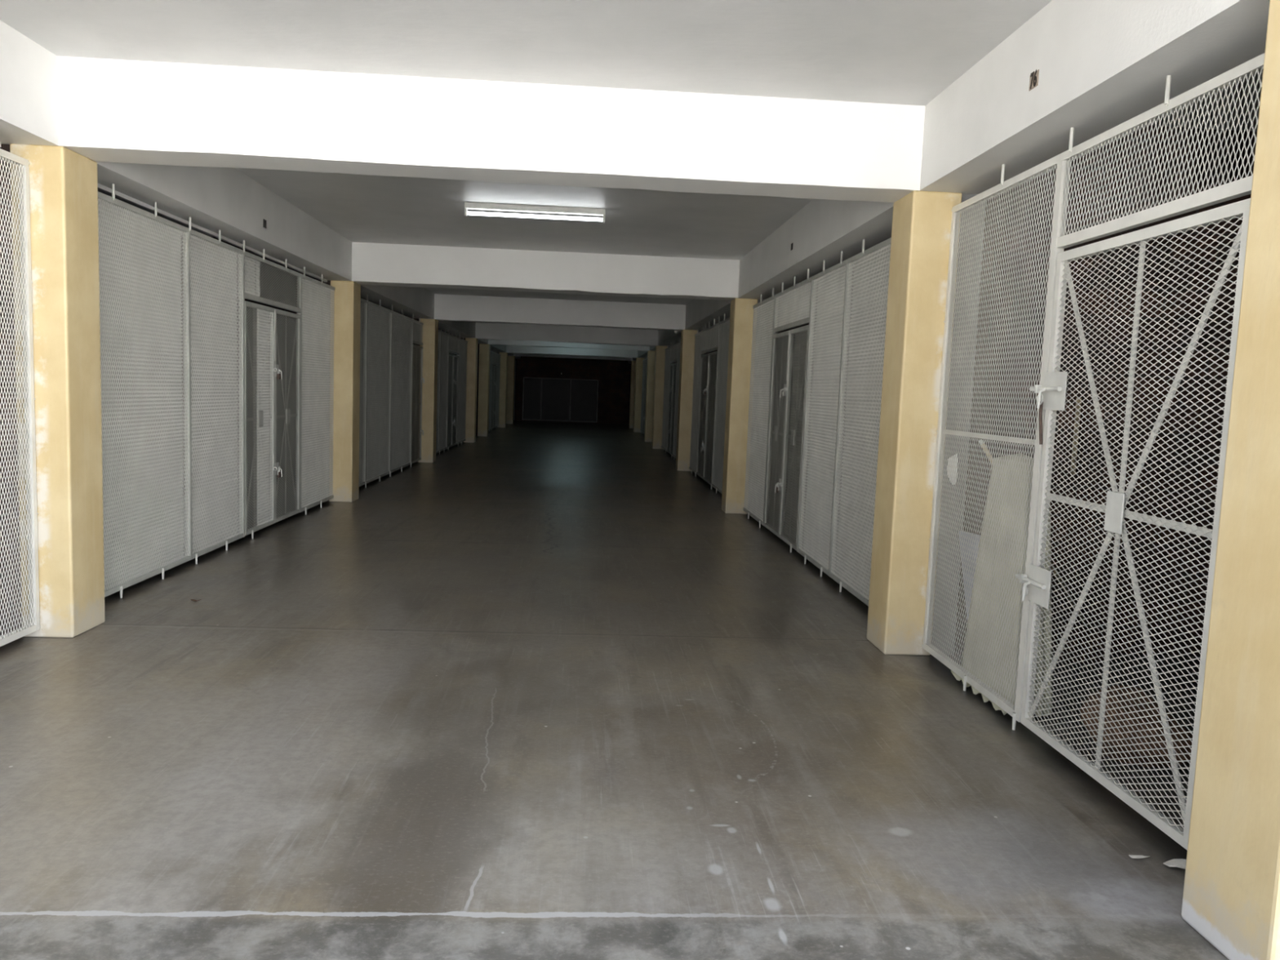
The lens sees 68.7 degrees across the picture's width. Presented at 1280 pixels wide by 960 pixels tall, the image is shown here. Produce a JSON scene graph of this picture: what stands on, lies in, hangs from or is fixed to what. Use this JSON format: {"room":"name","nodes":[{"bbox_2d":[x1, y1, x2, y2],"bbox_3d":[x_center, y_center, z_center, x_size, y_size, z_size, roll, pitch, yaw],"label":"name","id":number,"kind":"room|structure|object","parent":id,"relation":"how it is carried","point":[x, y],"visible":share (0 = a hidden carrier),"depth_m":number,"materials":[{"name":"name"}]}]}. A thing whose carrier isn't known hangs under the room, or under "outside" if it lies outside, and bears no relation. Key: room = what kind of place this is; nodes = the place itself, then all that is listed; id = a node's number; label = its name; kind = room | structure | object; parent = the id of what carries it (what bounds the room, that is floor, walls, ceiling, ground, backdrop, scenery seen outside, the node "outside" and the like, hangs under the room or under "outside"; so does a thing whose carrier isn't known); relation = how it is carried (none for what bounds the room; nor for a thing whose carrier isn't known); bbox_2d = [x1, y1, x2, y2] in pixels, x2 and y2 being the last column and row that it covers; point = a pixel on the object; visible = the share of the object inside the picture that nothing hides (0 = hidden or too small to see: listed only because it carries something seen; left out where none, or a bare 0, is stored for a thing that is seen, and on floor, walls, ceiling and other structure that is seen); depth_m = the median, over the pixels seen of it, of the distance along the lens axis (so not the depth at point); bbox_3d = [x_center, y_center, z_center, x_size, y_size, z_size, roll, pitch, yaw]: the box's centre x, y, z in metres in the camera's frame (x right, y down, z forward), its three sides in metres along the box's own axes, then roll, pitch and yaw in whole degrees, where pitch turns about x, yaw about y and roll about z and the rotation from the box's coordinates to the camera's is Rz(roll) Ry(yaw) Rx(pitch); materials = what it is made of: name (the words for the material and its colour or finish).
{"room":"storage unit corridor","nodes":[
{"label":"storage unit corridor","id":0,"kind":"room"},
{"bbox_2d":[0,143,22,635],"bbox_3d":[-3.485,-0.706,5.258,0.150,3.148,0.300,2,5,-4],"label":"wall pier","id":1,"kind":"object","parent":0,"point":[5,147],"visible":0.17,"depth_m":5.15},
{"bbox_2d":[180,235,318,497],"bbox_3d":[-6.299,-1.398,11.403,4.750,3.148,0.160,2,5,-4],"label":"metal frame","id":2,"kind":"structure","parent":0,"point":[246,300],"depth_m":11.37,"materials":[{"name":"metal"}]},
{"bbox_2d":[97,183,327,282],"bbox_3d":[-3.599,-2.103,8.295,0.030,0.026,5.930,2,5,-4],"label":"trim","id":3,"kind":"structure","parent":2,"relation":"attached to","point":[100,187],"depth_m":7.45,"materials":[{"name":"white paint"}]},
{"bbox_2d":[318,280,330,501],"bbox_3d":[-3.854,-1.318,11.534,0.150,3.148,0.300,2,5,-4],"label":"wall pier","id":4,"kind":"object","parent":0,"point":[328,282],"visible":0.07,"depth_m":11.29,"materials":[{"name":"white paint"}]},
{"bbox_2d":[360,297,412,458],"bbox_3d":[-6.660,-1.997,17.547,4.750,3.148,0.160,2,5,-4],"label":"metal frame","id":5,"kind":"structure","parent":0,"point":[361,297],"depth_m":17.54,"materials":[{"name":"metal"}]},
{"bbox_2d":[413,318,419,462],"bbox_3d":[-4.215,-1.917,17.679,0.150,3.148,0.300,2,5,-4],"label":"wall pier","id":6,"kind":"object","parent":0,"point":[416,319],"visible":0.07,"depth_m":17.43,"materials":[{"name":"paint"}]},
{"bbox_2d":[436,328,459,439],"bbox_3d":[-7.047,-2.639,24.138,4.750,3.148,0.160,2,5,-4],"label":"wall partition","id":7,"kind":"structure","parent":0,"point":[438,329],"depth_m":24.13,"materials":[{"name":"metal"}]},
{"bbox_2d":[475,343,479,435],"bbox_3d":[-4.787,-2.866,27.419,0.150,3.148,0.300,2,5,-4],"label":"wall pier","id":8,"kind":"object","parent":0,"point":[477,344],"visible":0.21,"depth_m":27.29,"materials":[{"name":"paint"}]},
{"bbox_2d":[514,356,631,424],"bbox_3d":[-2.818,-4.105,41.202,15.200,3.148,0.200,2,5,-4],"label":"wall","id":9,"kind":"structure","parent":0,"point":[614,376],"depth_m":41.10,"materials":[{"name":"paint"}]},
{"bbox_2d":[521,377,598,422],"bbox_3d":[-3.495,-3.516,41.069,3.300,1.870,0.040,2,5,-4],"label":"metal gate","id":10,"kind":"object","parent":9,"relation":"attached to","point":[550,399],"visible":1,"depth_m":41.07,"materials":[{"name":"grey metal"}]},
{"bbox_2d":[0,420,1229,959],"bbox_3d":[-1.335,-0.524,21.861,18.000,0.200,39.900,2,5,-4],"label":"floor","id":11,"kind":"structure","parent":0,"point":[532,691],"depth_m":3.75,"materials":[{"name":"concrete"}]},
{"bbox_2d":[0,148,40,646],"bbox_3d":[-3.234,-0.323,3.752,0.049,2.689,2.775,2,5,-4],"label":"mesh screen","id":12,"kind":"object","parent":11,"relation":"on","point":[23,173],"visible":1,"depth_m":4.99,"materials":[{"name":"white metal"}]},
{"bbox_2d":[9,143,105,637],"bbox_3d":[-3.279,-0.471,5.293,0.280,2.687,0.360,2,5,-4],"label":"column","id":13,"kind":"structure","parent":11,"relation":"on","point":[64,184],"depth_m":5.17,"materials":[{"name":"yellow paint"}]},
{"bbox_2d":[97,183,334,597],"bbox_3d":[-3.565,-0.781,8.424,0.072,2.689,5.947,2,5,-4],"label":"mesh screen","id":14,"kind":"object","parent":11,"relation":"on","point":[140,268],"visible":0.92,"depth_m":7.09,"materials":[{"name":"white metal"}]},
{"bbox_2d":[244,300,300,535],"bbox_3d":[-3.595,-0.622,9.222,0.120,2.110,1.626,2,5,-4],"label":"gate","id":15,"kind":"object","parent":14,"relation":"attached to","point":[284,416],"visible":1,"depth_m":9.13,"materials":[{"name":"white metal"}]},
{"bbox_2d":[276,368,280,379],"bbox_3d":[-3.546,-1.041,9.191,0.024,0.104,0.048,2,5,-4],"label":"padlock","id":16,"kind":"object","parent":15,"relation":"hanging from","point":[278,375],"visible":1,"depth_m":9.17,"materials":[{"name":"metal"}]},
{"bbox_2d":[277,466,280,477],"bbox_3d":[-3.583,-0.077,9.293,0.024,0.104,0.048,2,5,-4],"label":"padlock","id":17,"kind":"object","parent":15,"relation":"hanging from","point":[279,472],"visible":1,"depth_m":9.27,"materials":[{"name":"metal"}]},
{"bbox_2d":[328,280,360,502],"bbox_3d":[-3.648,-1.082,11.569,0.280,2.687,0.360,2,5,-4],"label":"column","id":18,"kind":"structure","parent":11,"relation":"on","point":[347,294],"depth_m":11.42,"materials":[{"name":"yellow paint"}]},
{"bbox_2d":[359,293,423,487],"bbox_3d":[-3.930,-1.386,14.634,0.072,2.689,5.814,2,5,-4],"label":"mesh screen","id":19,"kind":"object","parent":11,"relation":"on","point":[375,388],"visible":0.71,"depth_m":14.34,"materials":[{"name":"white metal"}]},
{"bbox_2d":[408,344,424,463],"bbox_3d":[-4.054,-1.385,17.047,0.114,2.110,1.066,2,5,-4],"label":"gate","id":20,"kind":"object","parent":19,"relation":"attached to","point":[417,363],"visible":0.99,"depth_m":17.10,"materials":[{"name":"white metal"}]},
{"bbox_2d":[417,318,438,462],"bbox_3d":[-4.009,-1.681,17.714,0.280,2.687,0.360,2,5,-4],"label":"column","id":21,"kind":"structure","parent":11,"relation":"on","point":[430,326],"depth_m":17.56,"materials":[{"name":"yellow paint"}]},
{"bbox_2d":[435,326,467,454],"bbox_3d":[-4.304,-2.006,21.002,0.072,2.689,6.263,2,5,-4],"label":"mesh screen","id":22,"kind":"object","parent":11,"relation":"on","point":[448,343],"visible":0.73,"depth_m":20.71,"materials":[{"name":"white metal"}]},
{"bbox_2d":[445,353,458,448],"bbox_3d":[-4.324,-1.833,21.642,0.120,2.110,1.626,2,5,-4],"label":"gate","id":23,"kind":"object","parent":22,"relation":"attached to","point":[453,368],"visible":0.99,"depth_m":21.64,"materials":[{"name":"white metal"}]},
{"bbox_2d":[463,337,478,442],"bbox_3d":[-4.396,-2.324,24.304,0.280,2.687,0.360,2,5,-4],"label":"column","id":24,"kind":"structure","parent":11,"relation":"on","point":[472,344],"depth_m":24.14,"materials":[{"name":"yellow paint"}]},
{"bbox_2d":[477,343,490,436],"bbox_3d":[-4.581,-2.631,27.454,0.280,2.687,0.360,2,5,-4],"label":"column","id":25,"kind":"structure","parent":11,"relation":"on","point":[484,348],"depth_m":27.29,"materials":[{"name":"yellow paint"}]},
{"bbox_2d":[488,347,500,431],"bbox_3d":[-4.866,-2.939,30.567,0.072,2.689,5.910,2,5,-4],"label":"mesh screen","id":26,"kind":"object","parent":11,"relation":"on","point":[495,357],"visible":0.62,"depth_m":31.75,"materials":[{"name":"white metal"}]},
{"bbox_2d":[490,364,497,429],"bbox_3d":[-4.896,-2.782,31.383,0.120,2.110,1.626,2,5,-4],"label":"gate","id":27,"kind":"object","parent":26,"relation":"attached to","point":[494,367],"visible":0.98,"depth_m":31.38,"materials":[{"name":"white metal"}]},
{"bbox_2d":[497,351,507,427],"bbox_3d":[-4.947,-3.239,33.694,0.280,2.687,0.360,2,5,-4],"label":"column","id":28,"kind":"structure","parent":11,"relation":"on","point":[504,356],"depth_m":33.53,"materials":[{"name":"yellow paint"}]},
{"bbox_2d":[506,355,515,423],"bbox_3d":[-5.152,-3.578,37.171,0.280,2.687,0.360,2,5,-4],"label":"column","id":29,"kind":"structure","parent":11,"relation":"on","point":[511,359],"depth_m":37.01,"materials":[{"name":"yellow paint"}]},
{"bbox_2d":[513,358,515,421],"bbox_3d":[-5.370,-3.776,39.151,0.072,2.689,3.630,2,5,-4],"label":"mesh screen","id":30,"kind":"object","parent":11,"relation":"on","point":[515,358],"visible":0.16,"depth_m":40.65,"materials":[{"name":"white metal"}]},
{"bbox_2d":[628,360,635,428],"bbox_3d":[-0.246,-3.422,37.475,0.285,2.687,0.360,2,5,-4],"label":"column","id":31,"kind":"structure","parent":11,"relation":"on","point":[633,362],"depth_m":37.30,"materials":[{"name":"yellow paint"}]},
{"bbox_2d":[633,357,643,432],"bbox_3d":[-0.042,-3.083,33.997,0.285,2.687,0.360,2,5,-4],"label":"column","id":32,"kind":"structure","parent":11,"relation":"on","point":[638,375],"depth_m":33.83,"materials":[{"name":"yellow paint"}]},
{"bbox_2d":[640,355,647,433],"bbox_3d":[0.246,-2.776,30.883,0.073,2.689,5.910,2,5,-4],"label":"mesh screen","id":33,"kind":"object","parent":11,"relation":"on","point":[645,361],"visible":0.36,"depth_m":33.13,"materials":[{"name":"white metal"}]},
{"bbox_2d":[642,371,646,433],"bbox_3d":[0.166,-2.621,31.695,0.125,2.110,1.626,2,5,-4],"label":"gate","id":34,"kind":"object","parent":33,"relation":"attached to","point":[645,374],"visible":0.58,"depth_m":32.04,"materials":[{"name":"white metal"}]},
{"bbox_2d":[644,350,655,442],"bbox_3d":[0.325,-2.474,27.757,0.285,2.687,0.360,2,5,-4],"label":"column","id":35,"kind":"structure","parent":11,"relation":"on","point":[651,354],"depth_m":27.59,"materials":[{"name":"yellow paint"}]},
{"bbox_2d":[651,345,667,448],"bbox_3d":[0.510,-2.167,24.608,0.285,2.687,0.360,2,5,-4],"label":"column","id":36,"kind":"structure","parent":11,"relation":"on","point":[660,358],"depth_m":24.43,"materials":[{"name":"yellow paint"}]},
{"bbox_2d":[661,337,680,457],"bbox_3d":[0.808,-1.844,21.318,0.073,2.689,6.263,2,5,-4],"label":"mesh screen","id":37,"kind":"object","parent":11,"relation":"on","point":[672,353],"visible":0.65,"depth_m":22.91,"materials":[{"name":"white metal"}]},
{"bbox_2d":[666,362,676,455],"bbox_3d":[0.738,-1.671,21.955,0.125,2.110,1.626,2,5,-4],"label":"gate","id":38,"kind":"object","parent":37,"relation":"attached to","point":[673,369],"visible":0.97,"depth_m":21.95,"materials":[{"name":"white metal"}]},
{"bbox_2d":[675,329,697,471],"bbox_3d":[0.897,-1.525,18.017,0.285,2.687,0.360,2,5,-4],"label":"column","id":39,"kind":"structure","parent":11,"relation":"on","point":[686,374],"depth_m":17.85,"materials":[{"name":"yellow paint"}]},
{"bbox_2d":[688,314,729,493],"bbox_3d":[1.182,-1.223,14.950,0.073,2.689,5.814,2,5,-4],"label":"mesh screen","id":40,"kind":"object","parent":11,"relation":"on","point":[708,340],"visible":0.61,"depth_m":14.56,"materials":[{"name":"white metal"}]},
{"bbox_2d":[696,351,720,484],"bbox_3d":[1.106,-1.060,15.685,0.115,2.110,2.035,2,5,-4],"label":"gate","id":41,"kind":"object","parent":40,"relation":"attached to","point":[708,408],"visible":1,"depth_m":15.63,"materials":[{"name":"white metal"}]},
{"bbox_2d":[721,297,757,514],"bbox_3d":[1.258,-0.926,11.873,0.285,2.687,0.360,2,5,-4],"label":"column","id":42,"kind":"structure","parent":11,"relation":"on","point":[741,317],"depth_m":11.71,"materials":[{"name":"yellow paint"}]},
{"bbox_2d":[742,237,891,606],"bbox_3d":[1.547,-0.618,8.740,0.073,2.689,5.947,2,5,-4],"label":"mesh screen","id":43,"kind":"object","parent":11,"relation":"on","point":[869,285],"visible":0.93,"depth_m":7.66,"materials":[{"name":"white metal"}]},
{"bbox_2d":[764,324,813,551],"bbox_3d":[1.468,-0.461,9.535,0.125,2.110,1.626,2,5,-4],"label":"gate","id":44,"kind":"object","parent":43,"relation":"attached to","point":[783,358],"visible":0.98,"depth_m":9.48,"materials":[{"name":"white metal"}]},
{"bbox_2d":[866,190,961,655],"bbox_3d":[1.626,-0.314,5.596,0.285,2.687,0.360,2,5,-4],"label":"column","id":45,"kind":"structure","parent":11,"relation":"on","point":[921,231],"depth_m":5.45,"materials":[{"name":"yellow paint"}]},
{"bbox_2d":[959,530,980,620],"bbox_3d":[1.984,0.690,5.410,0.129,0.750,0.351,0,6,-21],"label":"leaning board","id":46,"kind":"object","parent":11,"relation":"on","point":[959,531],"visible":0.21,"depth_m":5.47,"materials":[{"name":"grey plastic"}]},
{"bbox_2d":[951,453,1052,717],"bbox_3d":[1.872,0.488,4.747,0.262,1.249,0.658,2,5,-4],"label":"cover","id":47,"kind":"object","parent":11,"relation":"on","point":[975,691],"visible":0.41,"depth_m":4.67,"materials":[{"name":"fabric"}]},
{"bbox_2d":[921,53,1264,729],"bbox_3d":[1.812,-0.163,4.069,0.054,2.689,2.785,2,5,-4],"label":"mesh screen","id":48,"kind":"object","parent":11,"relation":"on","point":[1062,162],"visible":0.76,"depth_m":4.44,"materials":[{"name":"white metal"}]},
{"bbox_2d":[946,453,957,484],"bbox_3d":[1.765,-0.064,5.288,0.036,0.182,0.138,2,5,1],"label":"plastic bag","id":49,"kind":"object","parent":48,"relation":"attached to","point":[956,454],"visible":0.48,"depth_m":5.25,"materials":[{"name":"white plastic"}]},
{"bbox_2d":[1014,198,1250,850],"bbox_3d":[1.802,0.113,3.639,0.092,2.110,1.310,2,5,-4],"label":"gate","id":50,"kind":"object","parent":48,"relation":"attached to","point":[1053,399],"visible":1,"depth_m":3.51,"materials":[{"name":"white metal"}]},
{"bbox_2d":[1080,684,1192,767],"bbox_3d":[2.112,1.048,4.008,0.409,0.306,0.444,2,5,-4],"label":"sack","id":51,"kind":"object","parent":11,"relation":"on","point":[1175,722],"visible":0.53,"depth_m":3.90,"materials":[{"name":"green fabric"}]},
{"bbox_2d":[1128,854,1149,858],"bbox_3d":[1.676,1.264,3.139,0.073,0.009,0.018,2,5,-4],"label":"paper scrap","id":52,"kind":"object","parent":11,"relation":"on","point":[1133,856],"visible":1,"depth_m":3.14,"materials":[{"name":"white paper"}]},
{"bbox_2d":[1163,858,1186,869],"bbox_3d":[1.791,1.272,3.098,0.112,0.009,0.060,2,5,-4],"label":"paper scrap","id":53,"kind":"object","parent":11,"relation":"on","point":[1180,863],"visible":0.6,"depth_m":3.10,"materials":[{"name":"white paper"}]},
{"bbox_2d":[1181,0,1279,959],"bbox_3d":[1.809,-0.012,2.490,0.285,2.687,0.360,2,5,-4],"label":"column","id":54,"kind":"structure","parent":11,"relation":"on","point":[1231,894],"depth_m":2.54,"materials":[{"name":"yellow paint"}]},
{"bbox_2d":[0,0,1262,304],"bbox_3d":[-1.218,-3.869,21.688,18.000,0.200,39.610,2,5,-4],"label":"ceiling","id":55,"kind":"structure","parent":0,"point":[908,52],"depth_m":4.69,"materials":[{"name":"paint"}]},
{"bbox_2d":[0,20,58,146],"bbox_3d":[-3.200,-1.869,3.407,0.396,0.462,3.126,2,5,-4],"label":"beam","id":56,"kind":"structure","parent":55,"relation":"attached to","point":[28,95],"depth_m":4.72,"materials":[{"name":"white paint"}]},
{"bbox_2d":[0,142,351,280],"bbox_3d":[-3.476,-2.326,8.098,0.396,0.462,6.317,2,5,-4],"label":"beam","id":57,"kind":"structure","parent":55,"relation":"attached to","point":[227,200],"depth_m":7.63,"materials":[{"name":"white paint"}]},
{"bbox_2d":[262,218,266,228],"bbox_3d":[-3.285,-2.243,8.194,0.004,0.070,0.075,2,5,-4],"label":"number plate","id":58,"kind":"object","parent":57,"relation":"attached to","point":[264,220],"visible":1,"depth_m":8.18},
{"bbox_2d":[334,280,434,319],"bbox_3d":[-3.841,-2.932,14.309,0.396,0.462,6.184,2,5,-4],"label":"beam","id":59,"kind":"structure","parent":55,"relation":"attached to","point":[419,302],"depth_m":14.87,"materials":[{"name":"white paint"}]},
{"bbox_2d":[437,320,475,337],"bbox_3d":[-4.215,-3.552,20.676,0.396,0.462,6.633,2,5,-4],"label":"beam","id":60,"kind":"structure","parent":55,"relation":"attached to","point":[465,329],"depth_m":21.56,"materials":[{"name":"white paint"}]},
{"bbox_2d":[477,338,488,343],"bbox_3d":[-4.501,-4.027,25.546,0.396,0.462,3.170,2,5,-4],"label":"beam","id":61,"kind":"structure","parent":55,"relation":"attached to","point":[480,340],"depth_m":26.25,"materials":[{"name":"white paint"}]},
{"bbox_2d":[57,55,924,202],"bbox_3d":[-0.763,-1.955,5.296,4.694,0.467,0.360,2,5,-4],"label":"beam","id":62,"kind":"structure","parent":55,"relation":"attached to","point":[110,110],"depth_m":5.13,"materials":[{"name":"white paint"}]},
{"bbox_2d":[487,343,506,352],"bbox_3d":[-4.776,-4.484,30.241,0.396,0.462,6.280,2,5,-4],"label":"beam","id":63,"kind":"structure","parent":55,"relation":"attached to","point":[502,348],"depth_m":31.24,"materials":[{"name":"white paint"}]},
{"bbox_2d":[464,201,605,223],"bbox_3d":[-0.958,-2.445,8.562,1.280,0.125,0.060,2,5,-4],"label":"tube light","id":64,"kind":"object","parent":55,"relation":"attached to","point":[468,205],"visible":1,"depth_m":8.54,"materials":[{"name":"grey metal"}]},
{"bbox_2d":[351,241,739,300],"bbox_3d":[-1.132,-2.566,11.573,4.694,0.468,0.360,2,5,-4],"label":"beam","id":65,"kind":"structure","parent":55,"relation":"attached to","point":[372,264],"depth_m":11.40,"materials":[{"name":"white paint"}]},
{"bbox_2d":[434,293,685,330],"bbox_3d":[-1.493,-3.164,17.717,4.694,0.470,0.360,2,5,-4],"label":"beam","id":66,"kind":"structure","parent":55,"relation":"attached to","point":[455,308],"depth_m":17.54,"materials":[{"name":"white paint"}]},
{"bbox_2d":[475,322,658,346],"bbox_3d":[-1.880,-3.805,24.308,4.694,0.472,0.360,2,5,-4],"label":"beam","id":67,"kind":"structure","parent":55,"relation":"attached to","point":[484,331],"depth_m":24.13,"materials":[{"name":"white paint"}]},
{"bbox_2d":[488,339,649,351],"bbox_3d":[-2.065,-4.114,27.457,4.694,0.468,0.360,2,5,-4],"label":"beam","id":68,"kind":"structure","parent":55,"relation":"attached to","point":[496,342],"depth_m":27.30,"materials":[{"name":"white paint"}]},
{"bbox_2d":[506,345,637,357],"bbox_3d":[-2.432,-4.720,33.697,4.694,0.472,0.360,2,5,-4],"label":"beam","id":69,"kind":"structure","parent":55,"relation":"attached to","point":[509,348],"depth_m":33.54,"materials":[{"name":"white paint"}]},
{"bbox_2d":[513,353,632,360],"bbox_3d":[-2.635,-5.064,37.174,4.694,0.463,0.360,2,5,-4],"label":"beam","id":70,"kind":"structure","parent":55,"relation":"attached to","point":[514,354],"depth_m":37.03,"materials":[{"name":"white paint"}]},
{"bbox_2d":[637,350,647,358],"bbox_3d":[0.298,-4.323,30.555,0.390,0.462,6.280,2,5,-4],"label":"beam","id":71,"kind":"structure","parent":55,"relation":"attached to","point":[640,353],"depth_m":31.97,"materials":[{"name":"white paint"}]},
{"bbox_2d":[649,346,655,351],"bbox_3d":[0.574,-3.865,25.860,0.390,0.462,3.170,2,5,-4],"label":"beam","id":72,"kind":"structure","parent":55,"relation":"attached to","point":[651,348],"depth_m":26.77,"materials":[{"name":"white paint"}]},
{"bbox_2d":[657,329,699,346],"bbox_3d":[0.860,-3.391,20.990,0.390,0.462,6.633,2,5,-4],"label":"beam","id":73,"kind":"structure","parent":55,"relation":"attached to","point":[665,337],"depth_m":22.02,"materials":[{"name":"white paint"}]},
{"bbox_2d":[684,297,759,330],"bbox_3d":[1.234,-2.770,14.623,0.390,0.462,6.184,2,5,-4],"label":"beam","id":74,"kind":"structure","parent":55,"relation":"attached to","point":[699,313],"depth_m":15.22,"materials":[{"name":"white paint"}]},
{"bbox_2d":[737,190,979,299],"bbox_3d":[1.599,-2.165,8.412,0.390,0.462,6.317,2,5,-4],"label":"beam","id":75,"kind":"structure","parent":55,"relation":"attached to","point":[823,228],"depth_m":8.00,"materials":[{"name":"white paint"}]},
{"bbox_2d":[920,0,1270,193],"bbox_3d":[1.874,-1.707,3.721,0.390,0.462,3.126,2,5,-4],"label":"beam","id":76,"kind":"structure","parent":55,"relation":"attached to","point":[1102,64],"depth_m":3.74,"materials":[{"name":"white paint"}]},
{"bbox_2d":[1028,69,1039,90],"bbox_3d":[1.662,-1.690,3.948,0.006,0.070,0.076,2,5,-4],"label":"number plate","id":77,"kind":"object","parent":76,"relation":"attached to","point":[1033,80],"visible":1,"depth_m":3.94,"materials":[{"name":"grey metal"}]},
{"bbox_2d":[704,339,722,471],"bbox_3d":[3.665,-1.668,18.186,4.950,3.148,0.160,2,5,-4],"label":"wall partition","id":78,"kind":"structure","parent":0,"point":[722,340],"depth_m":17.90,"materials":[{"name":"metal"}]},
{"bbox_2d":[768,274,853,514],"bbox_3d":[4.026,-1.069,12.042,4.950,3.148,0.160,2,5,-4],"label":"wall partition","id":79,"kind":"structure","parent":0,"point":[852,274],"depth_m":11.86,"materials":[{"name":"metal"}]},
{"bbox_2d":[931,193,986,654],"bbox_3d":[1.852,-0.537,5.588,0.150,3.148,0.300,2,5,-4],"label":"wall pier","id":80,"kind":"object","parent":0,"point":[964,197],"visible":0.21,"depth_m":5.45,"materials":[{"name":"grey paint"}]},
{"bbox_2d":[955,125,1257,656],"bbox_3d":[4.394,-0.458,5.765,4.950,3.148,0.160,2,5,-4],"label":"wall partition","id":81,"kind":"structure","parent":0,"point":[1217,393],"depth_m":5.58,"materials":[{"name":"metal"}]},
{"bbox_2d":[1070,397,1081,474],"bbox_3d":[2.600,-0.261,5.589,0.016,0.456,0.050,2,5,-4],"label":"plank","id":82,"kind":"object","parent":81,"relation":"attached to","point":[1077,401],"visible":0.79,"depth_m":5.57,"materials":[{"name":"brown wood"}]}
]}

